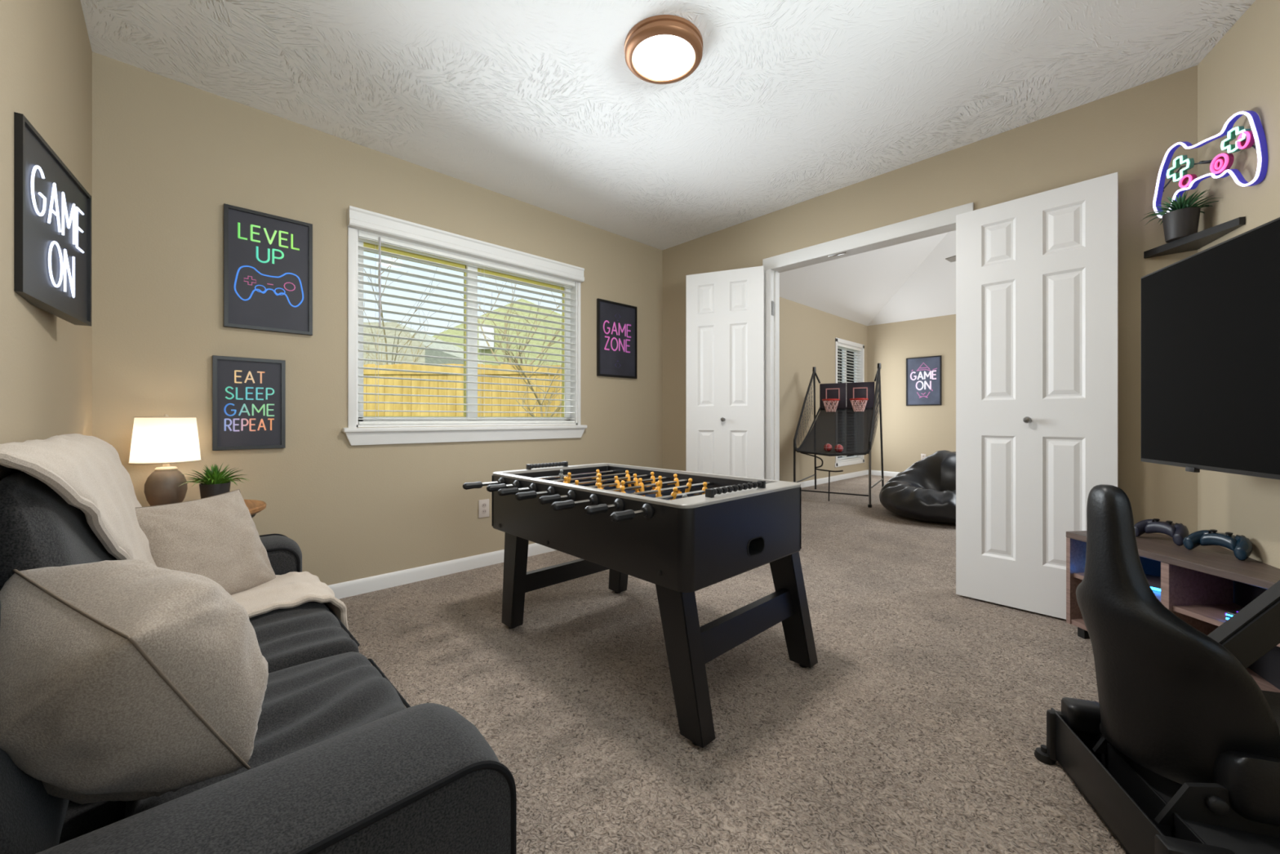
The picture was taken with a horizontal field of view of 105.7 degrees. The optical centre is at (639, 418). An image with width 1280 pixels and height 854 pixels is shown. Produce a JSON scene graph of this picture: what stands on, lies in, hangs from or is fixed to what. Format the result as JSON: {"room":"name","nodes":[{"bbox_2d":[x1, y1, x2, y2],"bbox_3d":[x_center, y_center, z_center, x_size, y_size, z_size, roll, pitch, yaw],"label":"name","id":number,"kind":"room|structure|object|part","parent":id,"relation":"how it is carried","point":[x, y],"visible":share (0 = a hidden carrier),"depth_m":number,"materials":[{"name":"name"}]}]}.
{"room":"game room","nodes":[
{"label":"game room","id":0,"kind":"room"},
{"bbox_2d":[0,0,92,444],"bbox_3d":[-0.721,-0.269,0.312,0.120,2.440,4.466,0,0,-44],"label":"wall","id":1,"kind":"structure","parent":0,"point":[46,52],"depth_m":1.24,"materials":[{"name":"beige paint"}]},
{"bbox_2d":[13,111,91,326],"bbox_3d":[-1.472,-0.456,1.196,0.062,0.376,0.475,0,0,-37],"label":"sign","id":2,"kind":"object","parent":1,"relation":"attached to","point":[52,209],"visible":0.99,"depth_m":1.16,"materials":[{"name":"black"}]},
{"bbox_2d":[92,51,866,585],"bbox_3d":[0.786,-0.899,5.151,8.993,3.700,0.435,0,0,-44],"label":"wall","id":3,"kind":"structure","parent":0,"point":[168,154],"depth_m":2.50,"materials":[{"name":"beige paint"}]},
{"bbox_2d":[212,355,285,450],"bbox_3d":[-1.853,-0.071,2.303,0.270,0.433,0.022,0,0,-44],"label":"framed poster","id":4,"kind":"object","parent":3,"relation":"attached to","point":[249,393],"visible":1,"depth_m":2.29,"materials":[{"name":"black paper"}]},
{"bbox_2d":[223,203,312,335],"bbox_3d":[-1.798,-0.708,2.356,0.344,0.566,0.022,0,0,-44],"label":"framed poster","id":5,"kind":"object","parent":3,"relation":"attached to","point":[268,258],"visible":1,"depth_m":2.35,"materials":[{"name":"black paper"}]},
{"bbox_2d":[328,542,555,599],"bbox_3d":[-1.008,0.911,3.120,3.353,0.080,0.014,0,0,-44],"label":"baseboard","id":6,"kind":"structure","parent":3,"relation":"attached to","point":[363,585],"depth_m":2.85,"materials":[{"name":"white paint"}]},
{"bbox_2d":[342,226,586,445],"bbox_3d":[-1.030,-0.448,3.157,1.605,1.182,0.160,0,0,-44],"label":"window","id":7,"kind":"structure","parent":3,"relation":"in","point":[375,434],"depth_m":3.10,"materials":[{"name":"white paint"}]},
{"bbox_3d":[-1.020,0.096,3.146,1.605,0.095,0.130,0,0,-44],"label":"sill","id":8,"kind":"part","parent":7,"relation":"part of","materials":[{"name":"white paint"}]},
{"bbox_2d":[346,205,584,424],"bbox_3d":[-1.012,-0.545,3.131,1.545,1.157,0.111,0,0,-44],"label":"window blind","id":9,"kind":"object","parent":7,"relation":"attached to","point":[360,219],"visible":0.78,"depth_m":3.02,"materials":[{"name":"white plastic"}]},
{"bbox_3d":[-1.460,-0.490,2.704,0.002,1.047,0.002,0,0,-8],"label":"ladder cord","id":10,"kind":"part","parent":9,"relation":"part of","materials":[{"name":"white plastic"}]},
{"bbox_3d":[-1.026,0.024,3.156,1.444,0.018,0.050,0,0,-44],"label":"rail","id":11,"kind":"part","parent":9,"relation":"part of","materials":[{"name":"white plastic"}]},
{"bbox_3d":[-1.026,-1.015,3.156,1.448,0.042,0.050,0,0,-44],"label":"head rail","id":12,"kind":"part","parent":9,"relation":"part of","materials":[{"name":"white plastic"}]},
{"bbox_3d":[-0.593,-0.490,3.608,0.002,1.047,0.002,0,0,-8],"label":"ladder cord","id":13,"kind":"part","parent":9,"relation":"part of","materials":[{"name":"white fabric"}]},
{"bbox_3d":[-0.556,-0.490,3.571,0.002,1.047,0.002,0,0,-8],"label":"ladder cord","id":14,"kind":"part","parent":9,"relation":"part of","materials":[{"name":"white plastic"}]},
{"bbox_2d":[478,498,488,518],"bbox_3d":[-1.006,0.579,3.125,0.072,0.116,0.009,0,0,-44],"label":"wall outlet","id":15,"kind":"object","parent":3,"relation":"attached to","point":[483,504],"visible":1,"depth_m":3.12,"materials":[{"name":"beige plastic"}]},
{"bbox_2d":[596,298,636,378],"bbox_3d":[-0.180,-0.633,3.906,0.414,0.600,0.022,0,0,-44],"label":"framed poster","id":16,"kind":"object","parent":3,"relation":"attached to","point":[616,322],"visible":1,"depth_m":3.90,"materials":[{"name":"black paper"}]},
{"bbox_2d":[799,470,867,488],"bbox_3d":[1.967,0.911,6.421,5.290,0.080,0.014,0,0,-44],"label":"baseboard","id":17,"kind":"structure","parent":3,"relation":"attached to","point":[824,480],"depth_m":7.34,"materials":[{"name":"white paint"}]},
{"bbox_2d":[834,337,864,466],"bbox_3d":[3.335,-0.249,7.811,1.110,1.980,0.131,0,0,-44],"label":"window","id":18,"kind":"structure","parent":3,"relation":"in","point":[837,464],"depth_m":7.90,"materials":[{"name":"white paint"}]},
{"bbox_3d":[3.133,-0.254,7.688,0.403,1.810,0.004,0,0,-44],"label":"pane","id":19,"kind":"part","parent":18,"relation":"part of","materials":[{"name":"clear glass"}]},
{"bbox_3d":[3.307,-0.249,7.841,0.946,1.836,0.048,0,0,-44],"label":"sash frame","id":20,"kind":"part","parent":18,"relation":"part of","materials":[{"name":"white plastic"}]},
{"bbox_2d":[837,342,861,461],"bbox_3d":[3.345,-0.253,7.801,0.938,1.837,0.054,0,0,-44],"label":"window blind","id":21,"kind":"object","parent":18,"relation":"attached to","point":[841,345],"visible":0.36,"depth_m":7.81,"materials":[{"name":"white plastic"}]},
{"bbox_3d":[3.345,-1.150,7.801,0.938,0.042,0.050,0,0,-44],"label":"head rail","id":22,"kind":"part","parent":21,"relation":"part of","materials":[{"name":"white plastic"}]},
{"bbox_3d":[3.345,0.657,7.801,0.934,0.018,0.050,0,0,-44],"label":"rail","id":23,"kind":"part","parent":21,"relation":"part of","materials":[{"name":"white"}]},
{"bbox_3d":[3.467,-0.254,8.009,0.403,1.810,0.004,0,0,-44],"label":"pane","id":24,"kind":"part","parent":18,"relation":"part of","materials":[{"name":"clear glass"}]},
{"bbox_2d":[80,0,1255,250],"bbox_3d":[0.486,-1.539,1.475,3.473,0.100,4.676,0,0,-44],"label":"ceiling","id":25,"kind":"structure","parent":0,"point":[537,103],"depth_m":2.12,"materials":[{"name":"white paint"}]},
{"bbox_2d":[624,14,702,84],"bbox_3d":[0.094,-1.460,1.939,0.314,0.058,0.314,0,0,-44],"label":"ceiling light","id":26,"kind":"object","parent":25,"relation":"attached to","point":[661,49],"visible":1,"depth_m":1.89,"materials":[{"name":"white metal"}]},
{"bbox_2d":[338,474,1127,853],"bbox_3d":[2.528,1.011,3.333,8.993,0.120,5.800,0,0,-44],"label":"floor","id":27,"kind":"structure","parent":0,"point":[918,723],"depth_m":1.62,"materials":[{"name":"carpet"}]},
{"bbox_2d":[244,499,266,517],"bbox_3d":[-1.814,0.660,1.962,0.478,0.587,0.478,0,0,-44],"label":"side table","id":28,"kind":"object","parent":27,"relation":"on","point":[255,506],"visible":0.15,"depth_m":2.05,"materials":[{"name":"brown wood"}]},
{"bbox_2d":[128,413,201,506],"bbox_3d":[-1.952,0.173,1.996,0.216,0.385,0.216,0,0,-44],"label":"table lamp","id":29,"kind":"object","parent":28,"relation":"on","point":[166,440],"visible":0.93,"depth_m":1.94,"materials":[{"name":"white fabric"}]},
{"bbox_3d":[-1.952,0.085,1.996,0.212,0.182,0.212,0,0,-44],"label":"lamp shade","id":30,"kind":"part","parent":29,"relation":"part of","materials":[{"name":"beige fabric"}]},
{"bbox_2d":[180,462,248,498],"bbox_3d":[-1.758,0.274,1.999,0.239,0.184,0.220,0,0,38],"label":"potted plant","id":31,"kind":"object","parent":28,"relation":"on","point":[215,482],"visible":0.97,"depth_m":1.98,"materials":[{"name":"green plant"}]},
{"bbox_3d":[-1.755,0.316,2.001,0.098,0.100,0.098,0,0,-44],"label":"pot","id":32,"kind":"part","parent":31,"relation":"part of","materials":[{"name":"grey ceramic"}]},
{"bbox_2d":[0,471,516,853],"bbox_3d":[-0.863,0.515,0.963,0.557,0.872,1.534,0,0,-44],"label":"sofa","id":33,"kind":"object","parent":27,"relation":"on","point":[339,762],"visible":0.48,"depth_m":0.56,"materials":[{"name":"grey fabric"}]},
{"bbox_2d":[0,600,69,853],"bbox_3d":[-0.722,0.305,0.521,0.127,0.452,0.297,0,0,-44],"label":"cushion","id":34,"kind":"object","parent":33,"relation":"on","point":[32,819],"depth_m":0.51,"materials":[{"name":"grey fabric"}]},
{"bbox_2d":[0,471,117,590],"bbox_3d":[-1.084,0.305,0.964,0.148,0.452,0.832,0,0,-44],"label":"cushion","id":35,"kind":"object","parent":33,"relation":"on","point":[39,529],"depth_m":0.67,"materials":[{"name":"grey fabric"}]},
{"bbox_2d":[0,559,268,804],"bbox_3d":[-0.672,0.330,0.638,0.308,0.269,0.289,0,0,5],"label":"throw pillow","id":36,"kind":"object","parent":33,"relation":"on","point":[127,679],"visible":0.99,"depth_m":0.56,"materials":[{"name":"fabric"}]},
{"bbox_2d":[0,433,348,630],"bbox_3d":[-0.930,0.330,1.050,0.602,0.588,0.921,0,0,-44],"label":"throw blanket","id":37,"kind":"object","parent":33,"relation":"on","point":[88,473],"visible":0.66,"depth_m":0.93,"materials":[{"name":"beige fabric"}]},
{"bbox_2d":[134,488,275,595],"bbox_3d":[-1.196,0.363,1.335,0.184,0.288,0.354,0,0,3],"label":"throw pillow","id":38,"kind":"object","parent":37,"relation":"on","point":[216,538],"visible":0.62,"depth_m":1.31,"materials":[{"name":"fabric"}]},
{"bbox_2d":[124,651,406,818],"bbox_3d":[-0.593,0.586,0.811,0.374,0.181,0.537,0,0,-44],"label":"seat cushion","id":39,"kind":"object","parent":33,"relation":"on","point":[308,704],"depth_m":0.85,"materials":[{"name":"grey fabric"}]},
{"bbox_3d":[-0.407,0.630,0.475,0.537,0.486,0.195,0,0,-44],"label":"armrest","id":40,"kind":"part","parent":33,"relation":"part of","materials":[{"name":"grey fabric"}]},
{"bbox_3d":[-1.333,0.630,1.440,0.537,0.486,0.190,0,0,-44],"label":"armrest","id":41,"kind":"part","parent":33,"relation":"part of","materials":[{"name":"grey fabric"}]},
{"bbox_2d":[248,601,359,673],"bbox_3d":[-0.988,0.588,1.223,0.375,0.179,0.592,0,0,-44],"label":"seat cushion","id":42,"kind":"object","parent":33,"relation":"on","point":[308,631],"depth_m":1.15,"materials":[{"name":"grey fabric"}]},
{"bbox_2d":[462,461,817,747],"bbox_3d":[-0.051,0.589,2.043,0.970,0.725,1.283,0,0,-44],"label":"foosball table","id":43,"kind":"object","parent":27,"relation":"on","point":[683,533],"visible":1,"depth_m":1.71,"materials":[{"name":"black laminate"}]},
{"bbox_3d":[-0.729,0.291,2.111,0.084,0.031,0.031,0,-15,-44],"label":"handle","id":44,"kind":"part","parent":43,"relation":"part of","materials":[{"name":"black plastic"}]},
{"bbox_3d":[-0.605,0.291,2.043,0.084,0.031,0.031,0,-16,-44],"label":"handle","id":45,"kind":"part","parent":43,"relation":"part of","materials":[{"name":"black rubber"}]},
{"bbox_3d":[-0.525,0.291,1.932,0.084,0.031,0.031,0,-36,-44],"label":"handle","id":46,"kind":"part","parent":43,"relation":"part of","materials":[{"name":"black rubber"}]},
{"bbox_3d":[-0.564,0.716,2.193,0.062,0.442,0.144,0,0,-44],"label":"leg","id":47,"kind":"part","parent":43,"relation":"part of","materials":[{"name":"black laminate"}]},
{"bbox_3d":[-0.432,0.291,1.835,0.084,0.031,0.031,0,-5,-44],"label":"handle","id":48,"kind":"part","parent":43,"relation":"part of","materials":[{"name":"black rubber"}]},
{"bbox_3d":[-0.553,0.240,2.409,0.016,0.026,0.026,0,0,-44],"label":"counter post","id":49,"kind":"part","parent":43,"relation":"part of","materials":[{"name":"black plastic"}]},
{"bbox_3d":[-0.413,0.291,2.413,0.875,0.015,0.014,0,0,-44],"label":"player rod","id":50,"kind":"part","parent":43,"relation":"part of","materials":[{"name":"silver metal"}]},
{"bbox_3d":[-0.325,0.291,1.750,0.084,0.031,0.031,0,-7,-44],"label":"handle","id":51,"kind":"part","parent":43,"relation":"part of","materials":[{"name":"black plastic"}]},
{"bbox_3d":[-0.259,0.291,1.628,0.084,0.031,0.031,0,30,-44],"label":"handle","id":52,"kind":"part","parent":43,"relation":"part of","materials":[{"name":"black rubber"}]},
{"bbox_3d":[-0.394,0.240,2.562,0.016,0.026,0.026,0,0,-44],"label":"counter post","id":53,"kind":"part","parent":43,"relation":"part of","materials":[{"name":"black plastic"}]},
{"bbox_3d":[-0.289,0.291,2.346,0.875,0.015,0.014,0,0,-44],"label":"player rod","id":54,"kind":"part","parent":43,"relation":"part of","materials":[{"name":"silver metal"}]},
{"bbox_3d":[-0.209,0.291,2.235,0.875,0.015,0.014,0,0,-44],"label":"player rod","id":55,"kind":"part","parent":43,"relation":"part of","materials":[{"name":"silver metal"}]},
{"bbox_3d":[-0.140,0.291,1.554,0.084,0.031,0.031,0,9,-44],"label":"handle","id":56,"kind":"part","parent":43,"relation":"part of","materials":[{"name":"black plastic"}]},
{"bbox_3d":[-0.116,0.291,2.138,0.875,0.015,0.014,0,0,-44],"label":"player rod","id":57,"kind":"part","parent":43,"relation":"part of","materials":[{"name":"silver metal"}]},
{"bbox_3d":[-0.103,0.716,2.635,0.062,0.442,0.144,0,0,-44],"label":"leg","id":58,"kind":"part","parent":43,"relation":"part of","materials":[{"name":"black laminate"}]},
{"bbox_3d":[-0.052,0.291,1.452,0.084,0.029,0.029,0,0,-44],"label":"handle","id":59,"kind":"part","parent":43,"relation":"part of","materials":[{"name":"black plastic"}]},
{"bbox_3d":[-0.010,0.291,2.053,0.875,0.015,0.014,0,0,-44],"label":"player rod","id":60,"kind":"part","parent":43,"relation":"part of","materials":[{"name":"silver metal"}]},
{"bbox_3d":[0.263,0.291,1.754,0.875,0.015,0.014,0,0,-44],"label":"player rod","id":61,"kind":"part","parent":43,"relation":"part of","materials":[{"name":"silver metal"}]},
{"bbox_3d":[0.057,0.291,1.930,0.875,0.015,0.014,0,0,-44],"label":"player rod","id":62,"kind":"part","parent":43,"relation":"part of","materials":[{"name":"silver metal"}]},
{"bbox_3d":[0.176,0.291,1.857,0.875,0.015,0.014,0,0,-44],"label":"player rod","id":63,"kind":"part","parent":43,"relation":"part of","materials":[{"name":"silver metal"}]},
{"bbox_3d":[0.133,0.716,1.466,0.062,0.442,0.196,0,0,-44],"label":"leg","id":64,"kind":"part","parent":43,"relation":"part of","materials":[{"name":"black laminate"}]},
{"bbox_3d":[0.225,0.240,1.562,0.016,0.026,0.026,0,0,-44],"label":"counter post","id":65,"kind":"part","parent":43,"relation":"part of","materials":[{"name":"black plastic"}]},
{"bbox_3d":[0.445,0.240,1.773,0.016,0.026,0.026,0,0,-44],"label":"counter post","id":66,"kind":"part","parent":43,"relation":"part of","materials":[{"name":"black plastic"}]},
{"bbox_3d":[0.594,0.716,1.908,0.062,0.442,0.196,0,0,-44],"label":"leg","id":67,"kind":"part","parent":43,"relation":"part of","materials":[{"name":"black laminate"}]},
{"bbox_2d":[793,363,884,507],"bbox_3d":[2.414,0.137,5.851,0.844,1.631,1.115,0,0,33],"label":"game","id":68,"kind":"object","parent":27,"relation":"on","point":[846,417],"visible":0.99,"depth_m":5.96,"materials":[{"name":"black"}]},
{"bbox_3d":[1.798,0.641,5.638,0.024,0.620,0.024,0,0,10],"label":"leg","id":69,"kind":"part","parent":68,"relation":"part of","materials":[{"name":"black metal"}]},
{"bbox_3d":[2.066,0.751,6.060,0.016,0.018,1.000,0,0,32],"label":"rail","id":70,"kind":"part","parent":68,"relation":"part of","materials":[{"name":"black"}]},
{"bbox_3d":[2.329,0.161,6.450,0.024,1.583,0.205,0,0,25],"label":"leg","id":71,"kind":"part","parent":68,"relation":"part of","materials":[{"name":"black metal"}]},
{"bbox_2d":[823,443,832,451],"bbox_3d":[2.146,0.331,5.531,0.093,0.093,0.093,0,0,-44],"label":"basketball","id":72,"kind":"object","parent":68,"relation":"on","point":[828,447],"visible":1,"depth_m":5.50,"materials":[{"name":"red rubber"}]},
{"bbox_2d":[834,444,843,452],"bbox_3d":[2.239,0.335,5.453,0.093,0.093,0.093,0,0,-44],"label":"basketball","id":73,"kind":"object","parent":68,"relation":"on","point":[838,448],"visible":1,"depth_m":5.42,"materials":[{"name":"red rubber"}]},
{"bbox_3d":[2.469,0.641,5.202,0.024,0.620,0.024,0,0,-35],"label":"leg","id":74,"kind":"part","parent":68,"relation":"part of","materials":[{"name":"black metal"}]},
{"bbox_3d":[2.746,0.751,5.619,0.016,0.018,1.000,0,0,34],"label":"rail","id":75,"kind":"part","parent":68,"relation":"part of","materials":[{"name":"black metal"}]},
{"bbox_3d":[2.995,0.161,6.017,0.024,1.583,0.205,0,0,41],"label":"leg","id":76,"kind":"part","parent":68,"relation":"part of","materials":[{"name":"black metal"}]},
{"bbox_2d":[879,449,955,524],"bbox_3d":[2.888,0.633,4.648,1.056,0.636,1.071,0,0,-44],"label":"bean bag chair","id":77,"kind":"object","parent":27,"relation":"on","point":[926,491],"visible":0.6,"depth_m":4.59,"materials":[{"name":"black leather"}]},
{"bbox_2d":[1033,484,1279,853],"bbox_3d":[1.478,0.555,1.008,0.923,0.792,0.518,0,0,18],"label":"seat","id":78,"kind":"object","parent":27,"relation":"on","point":[1178,752],"visible":1,"depth_m":1.07,"materials":[{"name":"black leather"}]},
{"bbox_3d":[1.191,0.796,1.296,0.090,0.070,0.060,0,0,18],"label":"recline lever","id":79,"kind":"part","parent":78,"relation":"part of","materials":[{"name":"black plastic"}]},
{"bbox_3d":[1.588,0.888,1.176,0.810,0.065,0.044,0,0,18],"label":"rail","id":80,"kind":"part","parent":78,"relation":"part of","materials":[{"name":"black metal"}]},
{"bbox_3d":[1.202,0.472,1.147,0.222,0.627,0.332,0,0,6],"label":"seat","id":81,"kind":"part","parent":78,"relation":"part of","materials":[{"name":"black leather"}]},
{"bbox_2d":[1213,689,1279,826],"bbox_3d":[1.429,0.739,1.060,0.400,0.135,0.350,0,0,18],"label":"seat cushion","id":82,"kind":"object","parent":78,"relation":"on","point":[1246,773],"depth_m":0.97,"materials":[{"name":"black leather"}]},
{"bbox_2d":[1066,530,1279,692],"bbox_3d":[2.136,0.726,1.766,0.435,0.450,0.828,0,0,-4],"label":"media console","id":83,"kind":"object","parent":27,"relation":"on","point":[1199,584],"visible":0.34,"depth_m":1.77,"materials":[{"name":"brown wood"}]},
{"bbox_3d":[1.968,0.717,2.156,0.146,0.379,0.020,0,0,-7],"label":"panel","id":84,"kind":"part","parent":83,"relation":"part of","materials":[{"name":"brown wood"}]},
{"bbox_2d":[1134,518,1189,546],"bbox_3d":[2.143,0.457,1.985,0.088,0.087,0.177,0,0,-11],"label":"game controller","id":85,"kind":"object","parent":83,"relation":"on","point":[1178,531],"visible":0.98,"depth_m":1.97,"materials":[{"name":"black plastic"}]},
{"bbox_3d":[2.141,0.895,1.767,0.425,0.021,0.828,0,0,-4],"label":"panel","id":86,"kind":"part","parent":83,"relation":"part of","materials":[{"name":"brown wood"}]},
{"bbox_2d":[1073,572,1279,646],"bbox_3d":[2.147,0.690,1.767,0.413,0.018,0.828,0,0,-4],"label":"shelf","id":87,"kind":"object","parent":83,"relation":"attached to","point":[1211,611],"depth_m":1.76,"materials":[{"name":"brown wood"}]},
{"bbox_3d":[2.156,0.706,1.764,0.302,0.358,0.814,0,0,4],"label":"panel","id":88,"kind":"part","parent":83,"relation":"part of","materials":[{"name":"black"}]},
{"bbox_2d":[1182,528,1252,560],"bbox_3d":[2.143,0.457,1.786,0.089,0.087,0.177,0,0,-10],"label":"game controller","id":89,"kind":"object","parent":83,"relation":"on","point":[1241,545],"visible":1,"depth_m":1.77,"materials":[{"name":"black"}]},
{"bbox_2d":[1225,608,1242,619],"bbox_3d":[2.044,0.663,1.565,0.113,0.035,0.173,0,0,-18],"label":"game console","id":90,"kind":"object","parent":83,"relation":"on","point":[1229,614],"visible":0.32,"depth_m":1.62,"materials":[{"name":"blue plastic"}]},
{"bbox_2d":[779,230,955,325],"bbox_3d":[3.372,-2.031,4.955,5.290,0.905,4.075,0,0,-44],"label":"ceiling","id":91,"kind":"structure","parent":0,"point":[912,280],"depth_m":6.65,"materials":[{"name":"white paint"}]},
{"bbox_2d":[945,255,955,262],"bbox_3d":[3.245,-1.911,4.110,1.147,0.945,1.166,0,0,-44],"label":"ceiling fan","id":92,"kind":"object","parent":91,"relation":"hanging from","point":[952,259],"visible":0.02,"depth_m":4.55,"materials":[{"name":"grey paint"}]},
{"bbox_2d":[866,314,955,471],"bbox_3d":[5.324,-0.899,6.827,0.120,3.700,4.075,0,0,-44],"label":"wall","id":93,"kind":"structure","parent":0,"point":[908,432],"depth_m":7.79,"materials":[{"name":"beige paint"}]},
{"bbox_2d":[866,469,901,476],"bbox_3d":[5.259,0.911,6.799,0.014,0.080,4.025,0,0,-44],"label":"baseboard","id":94,"kind":"structure","parent":93,"relation":"attached to","point":[873,472],"depth_m":8.04,"materials":[{"name":"white paint"}]},
{"bbox_2d":[920,453,925,459],"bbox_3d":[4.464,0.611,7.631,0.009,0.116,0.072,0,0,-44],"label":"wall outlet","id":95,"kind":"object","parent":93,"relation":"attached to","point":[922,455],"visible":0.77,"depth_m":7.63,"materials":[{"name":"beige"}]},
{"bbox_2d":[906,355,942,405],"bbox_3d":[4.460,-0.590,7.625,0.022,0.765,0.498,0,0,-44],"label":"framed poster","id":96,"kind":"object","parent":93,"relation":"attached to","point":[923,374],"visible":1,"depth_m":7.61,"materials":[{"name":"black paper"}]},
{"bbox_2d":[662,65,1197,534],"bbox_3d":[1.535,-0.899,2.970,0.110,3.700,3.750,0,0,-44],"label":"wall","id":97,"kind":"structure","parent":0,"point":[1129,133],"depth_m":2.37,"materials":[{"name":"beige paint"}]},
{"bbox_2d":[685,266,764,479],"bbox_3d":[0.613,-0.075,3.561,0.577,2.028,0.079,0,0,24],"label":"door","id":98,"kind":"structure","parent":97,"relation":"in","point":[725,309],"depth_m":3.56,"materials":[{"name":"white paint"}]},
{"bbox_2d":[762,202,973,480],"bbox_3d":[1.388,-0.106,3.113,0.129,2.115,1.294,0,0,-44],"label":"door frame","id":99,"kind":"structure","parent":97,"relation":"attached to","point":[944,221],"depth_m":3.43,"materials":[{"name":"white paint"}]},
{"bbox_3d":[1.295,-1.075,3.176,0.020,0.004,0.120,0,0,-44],"label":"catch plate","id":100,"kind":"part","parent":99,"relation":"part of","materials":[{"name":"silver metal"}]},
{"bbox_2d":[955,172,1118,619],"bbox_3d":[1.897,-0.075,2.364,0.079,2.028,0.617,0,0,-43],"label":"door","id":101,"kind":"structure","parent":97,"relation":"in","point":[1037,275],"depth_m":2.35,"materials":[{"name":"white paint"}]},
{"bbox_3d":[1.883,0.006,2.353,0.044,0.032,0.032,0,0,-43],"label":"knob","id":102,"kind":"part","parent":101,"relation":"part of","materials":[{"name":"silver metal"}]},
{"bbox_2d":[1197,0,1279,568],"bbox_3d":[1.598,-0.269,0.402,0.113,2.440,3.604,0,0,26],"label":"wall","id":103,"kind":"structure","parent":0,"point":[1241,73],"depth_m":1.78,"materials":[{"name":"beige paint"}]},
{"bbox_2d":[1143,216,1244,258],"bbox_3d":[2.277,-0.725,1.957,0.125,0.028,0.381,0,0,5],"label":"corner shelf","id":104,"kind":"object","parent":103,"relation":"attached to","point":[1196,241],"visible":1,"depth_m":1.95,"materials":[{"name":"black laminate"}]},
{"bbox_2d":[1138,189,1222,243],"bbox_3d":[2.232,-0.834,2.001,0.226,0.190,0.240,0,0,-44],"label":"potted plant","id":105,"kind":"object","parent":104,"relation":"on","point":[1182,220],"visible":0.95,"depth_m":1.97,"materials":[{"name":"green plant"}]},
{"bbox_3d":[2.228,-0.794,1.996,0.106,0.110,0.106,0,0,-44],"label":"pot","id":106,"kind":"part","parent":105,"relation":"part of","materials":[{"name":"grey ceramic"}]},
{"bbox_2d":[1152,111,1267,217],"bbox_3d":[2.240,-0.977,1.874,0.130,0.305,0.428,0,0,10],"label":"sign","id":107,"kind":"object","parent":103,"relation":"attached to","point":[1220,165],"visible":0.96,"depth_m":1.80,"materials":[{"name":"white"}]},
{"bbox_2d":[1141,217,1279,479],"bbox_3d":[1.831,-0.184,1.249,0.238,0.725,1.250,0,0,20],"label":"television","id":108,"kind":"object","parent":103,"relation":"attached to","point":[1211,317],"visible":1,"depth_m":1.52,"materials":[{"name":"black plastic"}]},
{"label":"outside","id":109,"kind":"structure","parent":0,"visible":0},
{"bbox_3d":[-10.355,1.201,15.295,40.000,0.200,29.500,0,0,-44],"label":"lawn","id":110,"kind":"structure","parent":109,"visible":0},
{"bbox_2d":[363,257,462,364],"bbox_3d":[-4.960,-1.753,10.021,2.490,5.720,2.641,0,0,-5],"label":"bare tree","id":111,"kind":"object","parent":110,"relation":"on","point":[414,335],"visible":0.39,"depth_m":9.82,"materials":[{"name":"beige plant"}]},
{"bbox_2d":[363,321,484,364],"bbox_3d":[-7.577,-0.646,14.500,4.502,3.495,5.000,0,0,0],"label":"house","id":112,"kind":"structure","parent":110,"relation":"on","point":[390,324],"depth_m":12.00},
{"bbox_2d":[363,363,561,416],"bbox_3d":[-3.224,0.111,7.759,8.289,1.979,0.082,0,0,0],"label":"wooden fence","id":113,"kind":"object","parent":110,"relation":"on","point":[366,397],"visible":0.08,"depth_m":7.74,"materials":[{"name":"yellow wood"}]},
{"bbox_2d":[432,298,561,414],"bbox_3d":[-4.392,-1.809,21.900,9.287,5.820,6.200,0,0,0],"label":"house","id":114,"kind":"structure","parent":110,"relation":"on","point":[446,339],"depth_m":19.00,"materials":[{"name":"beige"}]},
{"bbox_2d":[462,280,561,365],"bbox_3d":[-2.692,-1.188,11.364,2.966,4.587,2.086,0,0,-16],"label":"bare tree","id":115,"kind":"object","parent":110,"relation":"on","point":[549,344],"visible":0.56,"depth_m":11.22,"materials":[{"name":"beige plant"}]},
{"bbox_2d":[480,333,561,416],"bbox_3d":[-1.290,-0.096,6.768,1.430,2.395,1.418,0,0,6],"label":"bare tree","id":116,"kind":"object","parent":110,"relation":"on","point":[511,358],"visible":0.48,"depth_m":7.02,"materials":[{"name":"beige plant"}]}
]}

